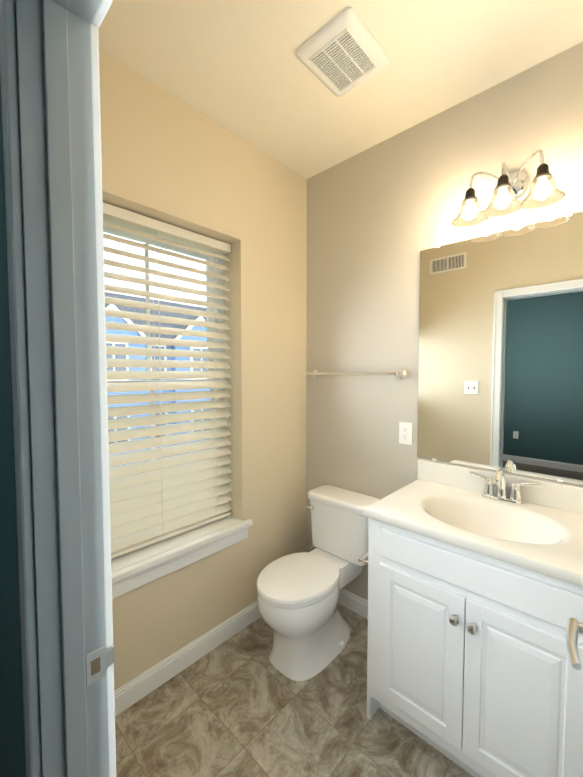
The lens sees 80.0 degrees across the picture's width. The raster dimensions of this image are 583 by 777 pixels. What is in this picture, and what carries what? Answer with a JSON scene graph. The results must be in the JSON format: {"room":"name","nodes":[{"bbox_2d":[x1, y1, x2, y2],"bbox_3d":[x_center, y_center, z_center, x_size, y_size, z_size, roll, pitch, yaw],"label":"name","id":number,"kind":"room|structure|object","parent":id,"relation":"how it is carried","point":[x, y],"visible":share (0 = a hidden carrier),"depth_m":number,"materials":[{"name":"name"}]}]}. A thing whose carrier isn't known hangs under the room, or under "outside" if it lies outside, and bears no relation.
{"room":"bathroom","nodes":[
{"label":"bathroom","id":0,"kind":"room"},
{"bbox_2d":[0,93,25,776],"bbox_3d":[-0.395,0.071,0.577,4.300,2.740,0.053,2,4,43],"label":"wall","id":1,"kind":"structure","parent":0,"point":[12,756],"depth_m":0.63,"materials":[{"name":"teal paint"}]},
{"bbox_2d":[115,603,473,776],"bbox_3d":[-0.934,1.506,0.065,4.300,0.080,5.063,2,4,43],"label":"floor","id":2,"kind":"structure","parent":0,"point":[238,704],"depth_m":1.45,"materials":[{"name":"tile"}]},
{"bbox_2d":[257,485,379,680],"bbox_3d":[0.099,1.004,1.901,0.514,0.756,0.720,2,4,43],"label":"toilet","id":3,"kind":"object","parent":2,"relation":"on","point":[297,603],"visible":0.96,"depth_m":1.77,"materials":[{"name":"white ceramic"}]},
{"bbox_2d":[338,588,367,618],"bbox_3d":[0.724,1.333,1.819,1.720,0.105,0.014,2,4,43],"label":"baseboard","id":4,"kind":"structure","parent":2,"relation":"on","point":[347,599],"depth_m":2.13,"materials":[{"name":"white wood"}]},
{"bbox_2d":[358,459,582,776],"bbox_3d":[0.795,0.901,1.339,0.982,1.013,0.586,2,4,43],"label":"bathroom vanity","id":5,"kind":"object","parent":2,"relation":"on","point":[475,600],"visible":0.98,"depth_m":1.20,"materials":[{"name":"white wood"}]},
{"bbox_2d":[470,468,540,504],"bbox_3d":[0.889,0.415,1.485,0.273,0.147,0.152,2,4,43],"label":"faucet","id":6,"kind":"object","parent":5,"relation":"on","point":[499,480],"visible":0.98,"depth_m":1.50,"materials":[{"name":"silver metal"}]},
{"bbox_2d":[98,0,582,178],"bbox_3d":[-0.934,-1.321,-0.063,4.300,0.100,5.063,2,4,43],"label":"ceiling","id":7,"kind":"structure","parent":0,"point":[240,69],"depth_m":1.40,"materials":[{"name":"beige paint"}]},
{"bbox_2d":[296,7,389,96],"bbox_3d":[0.209,-1.324,1.401,0.267,0.027,0.302,2,4,43],"label":"ceiling vent","id":8,"kind":"object","parent":7,"relation":"in","point":[341,53],"visible":1,"depth_m":1.36,"materials":[{"name":"white plastic"}]},
{"bbox_2d":[99,42,582,690],"bbox_3d":[-0.401,0.067,0.654,2.066,2.740,0.053,2,4,43],"label":"wall","id":9,"kind":"structure","parent":0,"point":[323,274],"depth_m":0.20,"materials":[{"name":"beige paint"}]},
{"bbox_2d":[0,0,115,776],"bbox_3d":[-0.095,0.376,0.349,0.943,2.151,0.142,2,4,43],"label":"door frame","id":10,"kind":"structure","parent":9,"relation":"attached to","point":[50,109],"depth_m":0.60,"materials":[{"name":"grey wood"}]},
{"bbox_2d":[103,218,224,478],"bbox_3d":[-0.714,-0.024,1.757,0.070,1.572,0.865,2,4,43],"label":"window","id":11,"kind":"structure","parent":9,"relation":"in","point":[130,236],"depth_m":1.85,"materials":[{"name":"clear glass"}]},
{"bbox_2d":[103,202,231,558],"bbox_3d":[-0.652,-0.024,1.699,0.081,1.554,0.853,2,4,43],"label":"window blind","id":12,"kind":"object","parent":11,"relation":"attached to","point":[148,506],"visible":0.69,"depth_m":1.72,"materials":[{"name":"beige plastic"}]},
{"bbox_2d":[111,515,252,598],"bbox_3d":[-0.617,0.819,1.704,0.195,0.108,0.955,2,4,43],"label":"window sill","id":13,"kind":"structure","parent":9,"relation":"attached to","point":[134,569],"depth_m":1.67,"materials":[{"name":"white wood"}]},
{"bbox_2d":[114,601,260,716],"bbox_3d":[-0.434,1.333,1.828,0.014,0.105,1.530,2,4,43],"label":"baseboard","id":14,"kind":"structure","parent":9,"relation":"attached to","point":[138,688],"depth_m":1.70,"materials":[{"name":"white wood"}]},
{"bbox_2d":[306,368,406,378],"bbox_3d":[0.349,-0.089,2.058,0.661,0.056,0.082,2,4,43],"label":"towel rail","id":15,"kind":"object","parent":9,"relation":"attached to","point":[401,373],"visible":1,"depth_m":1.97,"materials":[{"name":"silver metal"}]},
{"bbox_2d":[399,422,412,444],"bbox_3d":[0.616,0.242,1.874,0.075,0.120,0.009,2,4,43],"label":"outlet","id":16,"kind":"object","parent":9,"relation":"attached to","point":[405,432],"visible":1,"depth_m":1.87,"materials":[{"name":"white plastic"}]},
{"bbox_2d":[417,211,582,484],"bbox_3d":[1.001,-0.163,1.494,0.928,1.086,0.010,2,4,43],"label":"mirror","id":17,"kind":"object","parent":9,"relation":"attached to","point":[500,369],"visible":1,"depth_m":1.54,"materials":[{"name":"clear glass"}]},
{"bbox_2d":[451,150,565,226],"bbox_3d":[0.881,-0.834,1.431,0.401,0.216,0.222,2,4,43],"label":"sconce","id":18,"kind":"object","parent":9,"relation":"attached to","point":[511,188],"visible":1,"depth_m":1.40,"materials":[{"name":"white glass"}]},
{"bbox_2d":[566,617,582,669],"bbox_3d":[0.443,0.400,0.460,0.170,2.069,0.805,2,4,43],"label":"door handle","id":19,"kind":"object","parent":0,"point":[574,627],"depth_m":0.71,"materials":[{"name":"grey metal"}]},
{"label":"outside","id":20,"kind":"structure","parent":0,"visible":0},
{"bbox_2d":[105,292,210,477],"bbox_3d":[-16.320,-1.112,29.236,59.260,9.500,100.000,2,4,43],"label":"houses","id":21,"kind":"structure","parent":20,"point":[143,322],"depth_m":17.60,"materials":[{"name":"grey"}]}
]}

